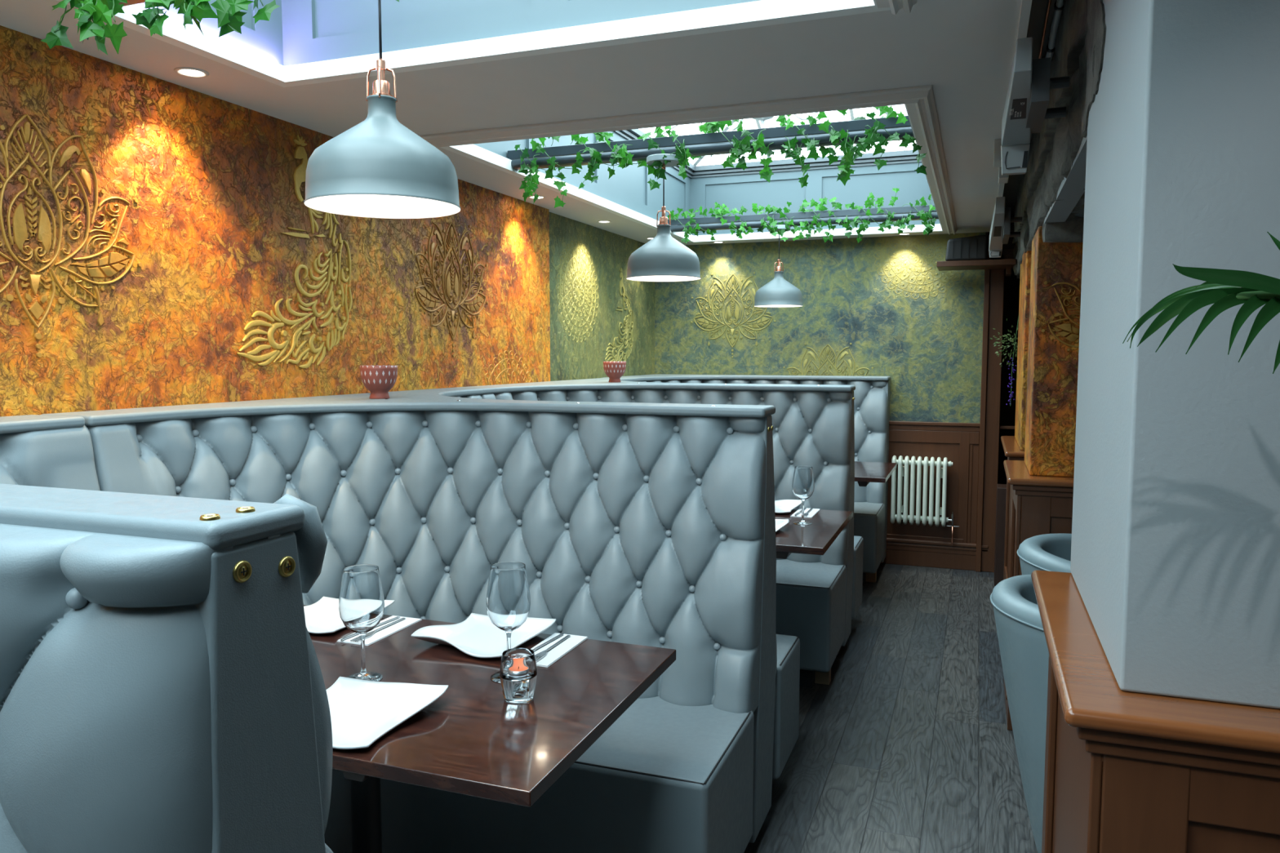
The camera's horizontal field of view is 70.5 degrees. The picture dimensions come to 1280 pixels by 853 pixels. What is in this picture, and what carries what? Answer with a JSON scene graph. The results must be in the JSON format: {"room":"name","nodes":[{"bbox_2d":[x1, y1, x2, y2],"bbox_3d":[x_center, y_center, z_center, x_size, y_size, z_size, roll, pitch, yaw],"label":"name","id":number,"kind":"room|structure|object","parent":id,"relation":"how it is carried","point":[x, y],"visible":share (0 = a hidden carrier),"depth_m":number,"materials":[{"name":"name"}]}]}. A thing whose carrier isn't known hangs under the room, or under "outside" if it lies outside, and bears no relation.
{"room":"restaurant","nodes":[
{"label":"restaurant","id":0,"kind":"room"},
{"bbox_2d":[0,25,654,417],"bbox_3d":[-1.728,-0.053,1.901,0.235,2.600,10.350,2,5,20],"label":"wall","id":1,"kind":"structure","parent":0,"point":[211,179],"depth_m":2.77,"materials":[{"name":"orange paint"}]},
{"bbox_2d":[0,113,142,357],"bbox_3d":[-1.476,-0.464,2.202,0.006,0.592,0.610,2,5,20],"label":"relief","id":2,"kind":"object","parent":1,"relation":"attached to","point":[20,228],"visible":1,"depth_m":2.24,"materials":[{"name":"gold metal"}]},
{"bbox_2d":[235,134,352,368],"bbox_3d":[-1.153,-0.587,3.053,0.011,0.783,0.563,2,5,20],"label":"relief","id":3,"kind":"object","parent":1,"relation":"attached to","point":[300,173],"visible":0.98,"depth_m":3.10,"materials":[{"name":"gold metal"}]},
{"bbox_2d":[410,217,488,356],"bbox_3d":[-0.819,-0.600,3.958,0.006,0.592,0.610,2,5,20],"label":"relief","id":4,"kind":"object","parent":1,"relation":"attached to","point":[447,282],"visible":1,"depth_m":3.94,"materials":[{"name":"gold metal"}]},
{"bbox_2d":[484,350,531,385],"bbox_3d":[-0.644,-0.284,4.458,0.003,0.181,0.474,2,5,20],"label":"relief","id":5,"kind":"object","parent":1,"relation":"attached to","point":[505,350],"visible":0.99,"depth_m":4.45,"materials":[{"name":"gold metal"}]},
{"bbox_2d":[555,240,598,342],"bbox_3d":[-0.359,-0.786,5.285,0.003,0.592,0.595,2,5,20],"label":"relief","id":6,"kind":"object","parent":1,"relation":"attached to","point":[570,282],"visible":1,"depth_m":5.27,"materials":[{"name":"gold metal"}]},
{"bbox_2d":[604,267,633,361],"bbox_3d":[-0.131,-0.711,5.894,0.011,0.642,0.507,2,5,20],"label":"relief","id":7,"kind":"object","parent":1,"relation":"attached to","point":[628,324],"visible":0.95,"depth_m":5.95,"materials":[{"name":"gold metal"}]},
{"bbox_2d":[136,0,690,221],"bbox_3d":[-0.990,-1.255,2.748,0.060,0.459,7.490,2,5,20],"label":"wall","id":8,"kind":"structure","parent":0,"point":[628,188],"depth_m":4.58,"materials":[{"name":"white paint"}]},
{"bbox_2d":[57,0,890,87],"bbox_3d":[-0.854,-0.839,0.635,1.698,0.044,3.583,2,5,20],"label":"trim","id":9,"kind":"structure","parent":8,"relation":"attached to","point":[759,13],"depth_m":2.25,"materials":[{"name":"white paint"}]},
{"bbox_2d":[613,128,697,177],"bbox_3d":[-0.184,-1.620,4.736,0.045,0.070,3.160,2,5,20],"label":"trim","id":10,"kind":"structure","parent":8,"relation":"attached to","point":[632,134],"depth_m":5.14,"materials":[{"name":"grey"}]},
{"bbox_2d":[418,84,957,234],"bbox_3d":[0.590,-1.109,4.407,1.732,0.026,3.250,2,5,20],"label":"trim","id":11,"kind":"structure","parent":8,"relation":"attached to","point":[919,100],"depth_m":2.93,"materials":[{"name":"white paint"}]},
{"bbox_2d":[440,103,943,242],"bbox_3d":[0.586,-1.149,4.485,1.698,0.044,3.168,2,5,20],"label":"trim","id":12,"kind":"structure","parent":8,"relation":"attached to","point":[473,152],"depth_m":4.90,"materials":[{"name":"white paint"}]},
{"bbox_2d":[0,0,1031,244],"bbox_3d":[-0.700,-1.021,1.358,2.485,0.312,10.200,2,5,20],"label":"ceiling","id":13,"kind":"structure","parent":0,"point":[964,49],"depth_m":2.53,"materials":[{"name":"white paint"}]},
{"bbox_2d":[118,0,145,6],"bbox_3d":[-0.444,-0.955,1.730,1.680,0.078,0.065,2,5,20],"label":"metal beam","id":14,"kind":"structure","parent":13,"relation":"attached to","point":[129,2],"depth_m":2.00,"materials":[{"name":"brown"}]},
{"bbox_2d":[40,0,399,54],"bbox_3d":[-0.496,-0.925,1.707,1.640,0.311,0.211,2,5,20],"label":"ivy garland","id":15,"kind":"object","parent":14,"relation":"hanging from","point":[229,16],"visible":1,"depth_m":1.89,"materials":[{"name":"green plant"}]},
{"bbox_2d":[303,0,460,218],"bbox_3d":[-0.506,-0.675,1.773,0.298,0.486,0.298,1,5,11],"label":"pendant lamp","id":16,"kind":"object","parent":14,"relation":"hanging from","point":[377,167],"visible":1,"depth_m":1.70,"materials":[{"name":"grey"}]},
{"bbox_2d":[173,66,208,77],"bbox_3d":[-1.221,-0.964,2.467,0.087,0.004,0.087,2,5,20],"label":"recessed light","id":17,"kind":"object","parent":13,"relation":"in","point":[191,72],"visible":1,"depth_m":2.47,"materials":[{"name":"white"}]},
{"bbox_2d":[528,195,545,199],"bbox_3d":[-0.505,-1.122,4.435,0.087,0.004,0.087,2,5,20],"label":"recessed light","id":18,"kind":"object","parent":13,"relation":"in","point":[532,196],"visible":0.62,"depth_m":4.43,"materials":[{"name":"white"}]},
{"bbox_2d":[596,220,611,222],"bbox_3d":[-0.207,-1.189,5.261,0.087,0.004,0.087,2,5,20],"label":"recessed light","id":19,"kind":"object","parent":13,"relation":"in","point":[597,221],"visible":1,"depth_m":5.26,"materials":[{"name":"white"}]},
{"bbox_2d":[507,115,914,170],"bbox_3d":[0.231,-1.100,3.533,1.680,0.078,0.065,2,5,20],"label":"metal beam","id":20,"kind":"structure","parent":13,"relation":"attached to","point":[704,144],"depth_m":3.50,"materials":[{"name":"grey metal"}]},
{"bbox_2d":[626,153,701,281],"bbox_3d":[0.094,-0.828,3.603,0.298,0.476,0.298,3,5,30],"label":"pendant lamp","id":21,"kind":"object","parent":20,"relation":"hanging from","point":[664,258],"visible":0.98,"depth_m":3.52,"materials":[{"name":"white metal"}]},
{"bbox_2d":[514,105,926,208],"bbox_3d":[0.248,-1.053,3.495,1.646,0.329,0.201,2,5,20],"label":"ivy garland","id":22,"kind":"object","parent":20,"relation":"attached to","point":[848,149],"visible":0.93,"depth_m":3.43,"materials":[{"name":"green plant"}]},
{"bbox_2d":[667,204,938,231],"bbox_3d":[0.961,-1.257,5.485,1.680,0.078,0.065,2,5,20],"label":"metal beam","id":23,"kind":"structure","parent":13,"relation":"attached to","point":[753,221],"depth_m":5.46,"materials":[{"name":"grey metal"}]},
{"bbox_2d":[754,224,803,307],"bbox_3d":[0.850,-0.980,5.546,0.298,0.484,0.298,3,5,30],"label":"pendant lamp","id":24,"kind":"object","parent":23,"relation":"hanging from","point":[778,292],"visible":0.95,"depth_m":5.46,"materials":[{"name":"white metal"}]},
{"bbox_2d":[666,187,936,244],"bbox_3d":[0.937,-1.247,5.464,1.629,0.316,0.202,2,5,20],"label":"ivy garland","id":25,"kind":"object","parent":23,"relation":"attached to","point":[929,228],"visible":0.96,"depth_m":5.41,"materials":[{"name":"green plant"}]},
{"bbox_2d":[897,232,911,235],"bbox_3d":[1.691,-1.232,5.800,0.087,0.004,0.087,2,5,20],"label":"recessed light","id":26,"kind":"object","parent":13,"relation":"in","point":[909,233],"visible":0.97,"depth_m":5.80,"materials":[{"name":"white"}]},
{"bbox_2d":[993,138,1008,183],"bbox_3d":[1.338,-0.980,3.355,0.055,0.116,0.250,2,5,20],"label":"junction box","id":27,"kind":"object","parent":13,"relation":"attached to","point":[997,142],"visible":0.62,"depth_m":3.27,"materials":[{"name":"grey metal"}]},
{"bbox_2d":[281,0,759,66],"bbox_3d":[-0.219,-1.220,2.313,1.690,0.459,0.060,2,5,20],"label":"wall","id":28,"kind":"structure","parent":0,"point":[313,30],"depth_m":2.43,"materials":[{"name":"white paint"}]},
{"bbox_2d":[875,0,916,14],"bbox_3d":[-0.052,-0.781,0.339,0.082,0.026,3.515,2,5,20],"label":"trim","id":29,"kind":"structure","parent":28,"relation":"attached to","point":[895,5],"depth_m":1.95,"materials":[{"name":"white paint"}]},
{"bbox_2d":[690,155,940,235],"bbox_3d":[1.149,-1.514,5.969,1.690,0.459,0.060,2,5,20],"label":"wall","id":30,"kind":"structure","parent":0,"point":[736,191],"depth_m":5.94,"materials":[{"name":"white paint"}]},
{"bbox_2d":[691,149,921,177],"bbox_3d":[1.131,-1.714,5.904,1.690,0.070,0.045,2,5,20],"label":"trim","id":31,"kind":"structure","parent":30,"relation":"attached to","point":[904,154],"depth_m":5.93,"materials":[{"name":"grey paint"}]},
{"bbox_2d":[654,211,1014,422],"bbox_3d":[1.284,-0.449,6.202,2.660,2.700,0.150,2,5,20],"label":"wall","id":32,"kind":"structure","parent":0,"point":[930,348],"depth_m":6.05,"materials":[{"name":"green paint"}]},
{"bbox_2d":[690,271,775,357],"bbox_3d":[0.648,-0.776,6.332,0.610,0.592,0.006,2,5,20],"label":"relief","id":33,"kind":"object","parent":32,"relation":"attached to","point":[728,310],"visible":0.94,"depth_m":6.33,"materials":[{"name":"gold metal"}]},
{"bbox_2d":[782,342,873,376],"bbox_3d":[1.268,-0.269,6.140,0.610,0.592,0.006,2,5,20],"label":"relief","id":34,"kind":"object","parent":32,"relation":"attached to","point":[811,353],"visible":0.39,"depth_m":6.12,"materials":[{"name":"gold metal"}]},
{"bbox_2d":[874,234,964,298],"bbox_3d":[1.820,-1.030,5.874,0.595,0.402,0.003,2,5,20],"label":"relief","id":35,"kind":"object","parent":32,"relation":"attached to","point":[940,248],"visible":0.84,"depth_m":5.89,"materials":[{"name":"gold metal"}]},
{"bbox_2d":[890,455,959,545],"bbox_3d":[1.851,0.474,5.880,0.422,0.562,0.140,2,5,20],"label":"radiator","id":36,"kind":"object","parent":32,"relation":"attached to","point":[941,473],"visible":0.99,"depth_m":5.83,"materials":[{"name":"white metal"}]},
{"bbox_2d":[880,421,988,570],"bbox_3d":[1.908,0.448,5.930,0.710,0.955,0.058,2,5,20],"label":"wall paneling","id":37,"kind":"structure","parent":32,"relation":"attached to","point":[908,544],"depth_m":5.91,"materials":[{"name":"brown paint"}]},
{"bbox_2d":[975,248,1014,572],"bbox_3d":[2.349,-0.086,5.737,0.400,2.050,0.110,2,5,20],"label":"door frame","id":38,"kind":"structure","parent":32,"relation":"in","point":[993,288],"depth_m":5.75,"materials":[{"name":"brown paint"}]},
{"bbox_2d":[1002,0,1056,211],"bbox_3d":[1.429,-1.243,3.327,0.090,0.175,5.000,2,5,20],"label":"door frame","id":39,"kind":"structure","parent":32,"relation":"attached to","point":[1038,7],"depth_m":2.53,"materials":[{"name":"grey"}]},
{"bbox_2d":[1038,0,1051,58],"bbox_3d":[1.137,-1.034,2.597,0.017,0.133,2.001,2,5,20],"label":"cable","id":40,"kind":"object","parent":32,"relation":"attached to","point":[1049,3],"visible":0.31,"depth_m":2.40,"materials":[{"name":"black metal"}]},
{"bbox_2d":[746,563,1037,852],"bbox_3d":[0.910,1.318,1.693,5.800,0.100,11.600,2,5,20],"label":"floor","id":41,"kind":"structure","parent":0,"point":[908,746],"depth_m":3.30,"materials":[{"name":"grey wood"}]},
{"bbox_2d":[0,414,333,852],"bbox_3d":[-1.087,0.683,1.112,1.550,1.259,2.055,2,5,20],"label":"bench","id":42,"kind":"object","parent":41,"relation":"on","point":[162,688],"visible":1,"depth_m":0.80,"materials":[{"name":"blue leather"}]},
{"bbox_2d":[42,387,799,852],"bbox_3d":[-0.397,0.546,2.850,1.625,1.254,1.967,2,5,20],"label":"bench","id":43,"kind":"object","parent":41,"relation":"on","point":[635,523],"visible":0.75,"depth_m":2.54,"materials":[{"name":"blue leather"}]},
{"bbox_2d":[360,364,397,399],"bbox_3d":[-0.860,-0.147,2.987,0.120,0.109,0.120,2,5,20],"label":"footed bowl","id":44,"kind":"object","parent":43,"relation":"on","point":[379,380],"visible":1,"depth_m":2.95,"materials":[{"name":"red ceramic"}]},
{"bbox_2d":[303,604,675,852],"bbox_3d":[-0.572,0.875,1.900,1.133,0.750,0.698,2,5,20],"label":"dining table","id":45,"kind":"object","parent":41,"relation":"on","point":[472,741],"visible":0.41,"depth_m":1.67,"materials":[{"name":"brown wood"}]},
{"bbox_2d":[303,596,395,633],"bbox_3d":[-0.764,0.458,2.224,0.240,0.030,0.240,2,5,25],"label":"square plate","id":46,"kind":"object","parent":45,"relation":"on","point":[322,616],"visible":0.49,"depth_m":2.24,"materials":[{"name":"grey ceramic"}]},
{"bbox_2d":[338,564,384,681],"bbox_3d":[-0.554,0.394,1.806,0.088,0.225,0.088,2,5,20],"label":"wine glass","id":47,"kind":"object","parent":45,"relation":"on","point":[361,599],"visible":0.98,"depth_m":1.77,"materials":[{"name":"clear glass"}]},
{"bbox_2d":[337,615,422,645],"bbox_3d":[-0.609,0.479,2.132,0.085,0.003,0.210,2,5,20],"label":"paper napkin","id":48,"kind":"object","parent":45,"relation":"on","point":[393,628],"visible":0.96,"depth_m":2.12,"materials":[{"name":"grey paper"}]},
{"bbox_2d":[340,616,399,640],"bbox_3d":[-0.634,0.474,2.133,0.011,0.003,0.200,2,5,24],"label":"table knife","id":49,"kind":"object","parent":48,"relation":"on","point":[395,618],"visible":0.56,"depth_m":2.15,"materials":[{"name":"silver metal"}]},
{"bbox_2d":[350,617,405,642],"bbox_3d":[-0.609,0.475,2.124,0.021,0.004,0.190,2,5,20],"label":"fork","id":50,"kind":"object","parent":48,"relation":"on","point":[371,633],"visible":0.91,"depth_m":2.10,"materials":[{"name":"silver metal"}]},
{"bbox_2d":[325,676,448,749],"bbox_3d":[-0.515,0.506,1.626,0.260,0.030,0.260,2,5,23],"label":"square plate","id":51,"kind":"object","parent":45,"relation":"on","point":[362,712],"visible":0.62,"depth_m":1.66,"materials":[{"name":"grey ceramic"}]},
{"bbox_2d":[411,613,555,657],"bbox_3d":[-0.351,0.471,2.064,0.250,0.030,0.250,2,5,27],"label":"square plate","id":52,"kind":"object","parent":45,"relation":"on","point":[476,636],"visible":0.87,"depth_m":2.07,"materials":[{"name":"grey ceramic"}]},
{"bbox_2d":[485,561,530,683],"bbox_3d":[-0.264,0.391,1.818,0.089,0.228,0.089,2,5,20],"label":"wine glass","id":53,"kind":"object","parent":45,"relation":"on","point":[508,603],"visible":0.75,"depth_m":1.78,"materials":[{"name":"clear glass"}]},
{"bbox_2d":[499,647,537,703],"bbox_3d":[-0.229,0.470,1.709,0.070,0.088,0.070,2,5,20],"label":"candle holder","id":54,"kind":"object","parent":45,"relation":"on","point":[518,669],"visible":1,"depth_m":1.68,"materials":[{"name":"clear glass"}]},
{"bbox_2d":[531,632,588,667],"bbox_3d":[-0.195,0.490,1.993,0.085,0.003,0.210,2,5,20],"label":"paper napkin","id":55,"kind":"object","parent":45,"relation":"on","point":[554,654],"visible":0.77,"depth_m":2.00,"materials":[{"name":"grey paper"}]},
{"bbox_2d":[532,633,564,651],"bbox_3d":[-0.221,0.484,1.998,0.011,0.003,0.200,2,5,24],"label":"table knife","id":56,"kind":"object","parent":55,"relation":"on","point":[560,634],"visible":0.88,"depth_m":2.03,"materials":[{"name":"silver metal"}]},
{"bbox_2d":[534,635,570,662],"bbox_3d":[-0.195,0.485,1.988,0.021,0.004,0.190,2,5,20],"label":"fork","id":57,"kind":"object","parent":55,"relation":"on","point":[542,654],"visible":0.8,"depth_m":1.96,"materials":[{"name":"silver metal"}]},
{"bbox_2d":[456,377,863,688],"bbox_3d":[0.236,0.410,4.542,1.625,1.254,1.932,2,5,20],"label":"bench","id":58,"kind":"object","parent":41,"relation":"on","point":[819,597],"visible":0.24,"depth_m":4.18,"materials":[{"name":"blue leather"}]},
{"bbox_2d":[603,361,626,382],"bbox_3d":[-0.131,-0.283,4.684,0.118,0.108,0.118,2,5,20],"label":"footed bowl","id":59,"kind":"object","parent":58,"relation":"on","point":[614,371],"visible":0.99,"depth_m":4.64,"materials":[{"name":"red ceramic"}]},
{"bbox_2d":[602,373,890,585],"bbox_3d":[0.697,0.308,5.821,1.658,1.252,1.067,2,5,20],"label":"bench","id":60,"kind":"object","parent":41,"relation":"on","point":[871,393],"visible":0.16,"depth_m":5.84,"materials":[{"name":"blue leather"}]},
{"bbox_2d":[774,507,853,559],"bbox_3d":[0.162,0.735,3.639,1.250,0.750,0.760,2,5,20],"label":"dining table","id":61,"kind":"object","parent":41,"relation":"on","point":[815,538],"visible":0.2,"depth_m":3.30,"materials":[{"name":"brown wood"}]},
{"bbox_2d":[775,519,789,532],"bbox_3d":[0.414,0.368,3.339,0.235,0.030,0.235,2,5,26],"label":"square plate","id":62,"kind":"object","parent":61,"relation":"on","point":[780,523],"visible":0.08,"depth_m":3.38,"materials":[{"name":"white ceramic"}]},
{"bbox_2d":[774,499,801,513],"bbox_3d":[0.547,0.332,3.795,0.235,0.030,0.235,2,5,26],"label":"square plate","id":63,"kind":"object","parent":61,"relation":"on","point":[782,506],"visible":0.45,"depth_m":3.84,"materials":[{"name":"white ceramic"}]},
{"bbox_2d":[791,466,814,524],"bbox_3d":[0.625,0.263,3.471,0.085,0.218,0.085,2,5,20],"label":"wine glass","id":64,"kind":"object","parent":61,"relation":"on","point":[803,483],"visible":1,"depth_m":3.44,"materials":[{"name":"clear glass"}]},
{"bbox_2d":[791,507,820,518],"bbox_3d":[0.676,0.352,3.700,0.085,0.003,0.210,2,5,20],"label":"paper napkin","id":65,"kind":"object","parent":61,"relation":"on","point":[813,512],"visible":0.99,"depth_m":3.69,"materials":[{"name":"grey paper"}]},
{"bbox_2d":[804,508,812,516],"bbox_3d":[0.684,0.348,3.691,0.021,0.004,0.190,2,5,20],"label":"fork","id":66,"kind":"object","parent":65,"relation":"on","point":[809,510],"visible":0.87,"depth_m":3.66,"materials":[{"name":"silver metal"}]},
{"bbox_2d":[854,461,897,486],"bbox_3d":[0.808,0.600,5.323,1.280,0.750,0.703,2,5,20],"label":"dining table","id":67,"kind":"object","parent":41,"relation":"on","point":[865,473],"visible":0.2,"depth_m":5.01,"materials":[{"name":"brown wood"}]},
{"bbox_2d":[993,484,1006,586],"bbox_3d":[2.213,0.660,5.510,0.095,0.600,0.180,2,5,20],"label":"post","id":68,"kind":"object","parent":41,"relation":"on","point":[1001,499],"visible":0.53,"depth_m":5.43,"materials":[{"name":"brown wood"}]},
{"bbox_2d":[990,574,1048,852],"bbox_3d":[1.208,0.823,2.365,0.571,0.780,0.639,1,5,10],"label":"tub chair","id":69,"kind":"object","parent":41,"relation":"on","point":[1023,646],"visible":0.26,"depth_m":2.30,"materials":[{"name":"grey leather"}]},
{"bbox_2d":[1017,533,1071,574],"bbox_3d":[1.517,0.777,2.933,0.571,0.780,0.639,3,5,30],"label":"tub chair","id":70,"kind":"object","parent":41,"relation":"on","point":[1046,552],"visible":0.1,"depth_m":2.93,"materials":[{"name":"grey leather"}]},
{"bbox_2d":[1122,231,1279,373],"bbox_3d":[0.835,0.578,0.719,0.834,1.533,0.330,2,5,20],"label":"potted palm","id":71,"kind":"object","parent":41,"relation":"on","point":[1225,288],"visible":1,"depth_m":0.79,"materials":[{"name":"green plant"}]},
{"bbox_2d":[997,268,1019,484],"bbox_3d":[2.838,-0.254,6.895,0.700,2.200,0.100,2,5,20],"label":"wall","id":72,"kind":"structure","parent":0,"point":[1011,284],"depth_m":6.84,"materials":[{"name":"brown wood"}]},
{"bbox_2d":[1000,435,1024,579],"bbox_3d":[2.524,0.577,4.359,1.475,0.950,0.880,2,5,20],"label":"wall","id":73,"kind":"structure","parent":0,"point":[1012,451],"depth_m":4.74,"materials":[{"name":"brown paint"}]},
{"bbox_2d":[1014,249,1031,450],"bbox_3d":[2.364,-0.374,4.332,1.008,0.950,0.700,2,5,20],"label":"wall","id":74,"kind":"structure","parent":0,"point":[1025,266],"depth_m":4.23,"materials":[{"name":"orange paint"}]},
{"bbox_2d":[1003,217,1084,730],"bbox_3d":[2.138,0.156,3.308,1.490,1.958,0.610,2,5,20],"label":"wall","id":75,"kind":"structure","parent":0,"point":[1041,504],"depth_m":3.28,"materials":[{"name":"brown paint"}]},
{"bbox_2d":[1044,135,1087,223],"bbox_3d":[1.201,-0.676,2.494,0.065,0.023,1.600,2,5,20],"label":"trim","id":76,"kind":"structure","parent":75,"relation":"attached to","point":[1070,190],"depth_m":2.58,"materials":[{"name":"grey paint"}]},
{"bbox_2d":[1071,198,1084,217],"bbox_3d":[1.664,-0.670,2.311,0.930,0.015,1.580,2,5,20],"label":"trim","id":77,"kind":"structure","parent":75,"relation":"attached to","point":[1082,201],"depth_m":3.01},
{"bbox_2d":[1011,0,1088,244],"bbox_3d":[1.584,-1.072,3.604,0.077,0.267,4.011,2,5,20],"label":"ledge","id":78,"kind":"object","parent":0,"point":[1072,30],"visible":0.53,"depth_m":2.41,"materials":[{"name":"concrete"}]},
{"bbox_2d":[1044,0,1063,60],"bbox_3d":[1.112,-1.049,2.445,0.031,0.116,1.702,2,5,20],"label":"cable conduit","id":79,"kind":"object","parent":78,"relation":"attached to","point":[1059,4],"visible":0.47,"depth_m":2.41,"materials":[{"name":"grey"}]},
{"bbox_2d":[1024,226,1083,477],"bbox_3d":[1.990,-0.274,3.340,1.012,0.910,0.430,2,5,20],"label":"wall","id":80,"kind":"structure","parent":0,"point":[1052,370],"depth_m":3.30,"materials":[{"name":"orange paint"}]},
{"bbox_2d":[1041,272,1081,352],"bbox_3d":[1.747,-0.383,3.189,0.610,0.592,0.006,2,5,20],"label":"relief","id":81,"kind":"object","parent":80,"relation":"attached to","point":[1065,326],"visible":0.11,"depth_m":3.26,"materials":[{"name":"gold metal"}]},
{"bbox_2d":[1013,8,1095,278],"bbox_3d":[1.797,-0.980,3.585,0.468,0.472,4.318,2,5,20],"label":"lintel","id":82,"kind":"object","parent":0,"point":[1070,131],"visible":0.22,"depth_m":2.51,"materials":[{"name":"wood"}]},
{"bbox_2d":[936,258,1016,275],"bbox_3d":[2.061,-0.968,5.559,0.446,0.078,0.290,2,5,20],"label":"shelf","id":83,"kind":"object","parent":82,"relation":"attached to","point":[1007,264],"visible":0.94,"depth_m":5.47,"materials":[{"name":"brown paint"}]},
{"bbox_2d":[945,234,987,261],"bbox_3d":[2.006,-1.089,5.564,0.242,0.154,0.162,2,5,20],"label":"books","id":84,"kind":"object","parent":83,"relation":"on","point":[973,247],"visible":0.8,"depth_m":5.49,"materials":[{"name":"black plastic"}]},
{"bbox_2d":[990,317,1018,404],"bbox_3d":[2.125,-0.526,5.165,0.272,0.820,0.249,-1,5,-11],"label":"flower sprig","id":85,"kind":"object","parent":82,"relation":"hanging from","point":[1011,396],"visible":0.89,"depth_m":5.19,"materials":[{"name":"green plant"}]},
{"bbox_2d":[988,196,1022,257],"bbox_3d":[1.698,-0.916,4.211,0.135,0.214,0.589,2,5,20],"label":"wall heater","id":86,"kind":"object","parent":82,"relation":"attached to","point":[1000,233],"visible":1,"depth_m":4.08,"materials":[{"name":"grey metal"}]},
{"bbox_2d":[988,248,1002,257],"bbox_3d":[1.751,-0.857,4.464,0.061,0.056,0.089,2,5,20],"label":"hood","id":87,"kind":"object","parent":86,"relation":"attached to","point":[993,253],"depth_m":4.42,"materials":[{"name":"grey metal"}]},
{"bbox_2d":[1000,36,1069,175],"bbox_3d":[0.920,-0.728,2.108,0.137,0.209,0.489,2,5,20],"label":"wall heater","id":88,"kind":"object","parent":82,"relation":"attached to","point":[1025,111],"visible":1,"depth_m":2.03,"materials":[{"name":"grey metal"}]},
{"bbox_2d":[1000,143,1030,175],"bbox_3d":[0.956,-0.684,2.312,0.067,0.088,0.090,2,5,20],"label":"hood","id":89,"kind":"object","parent":88,"relation":"attached to","point":[1014,157],"depth_m":2.27,"materials":[{"name":"grey metal"}]},
{"bbox_2d":[1084,0,1106,130],"bbox_3d":[0.851,-0.892,1.659,0.021,0.634,0.281,2,5,20],"label":"trim","id":90,"kind":"structure","parent":82,"relation":"attached to","point":[1097,34],"depth_m":1.66,"materials":[{"name":"concrete"}]},
{"bbox_2d":[1031,570,1279,852],"bbox_3d":[1.657,0.831,1.200,2.085,0.950,0.805,2,5,20],"label":"wall","id":91,"kind":"structure","parent":0,"point":[1126,771],"depth_m":1.16,"materials":[{"name":"brown paint"}]},
{"bbox_2d":[1070,0,1279,709],"bbox_3d":[1.705,-0.397,1.126,2.012,1.510,0.705,2,5,20],"label":"column","id":92,"kind":"structure","parent":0,"point":[1175,564],"depth_m":1.16,"materials":[{"name":"grey paint"}]},
{"bbox_3d":[0.024,-1.272,2.962,1.690,0.459,0.060,2,5,20],"label":"skylight","id":93,"kind":"object","parent":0,"visible":0},
{"bbox_2d":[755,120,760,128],"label":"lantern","id":94,"kind":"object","parent":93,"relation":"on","point":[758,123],"depth_m":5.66,"materials":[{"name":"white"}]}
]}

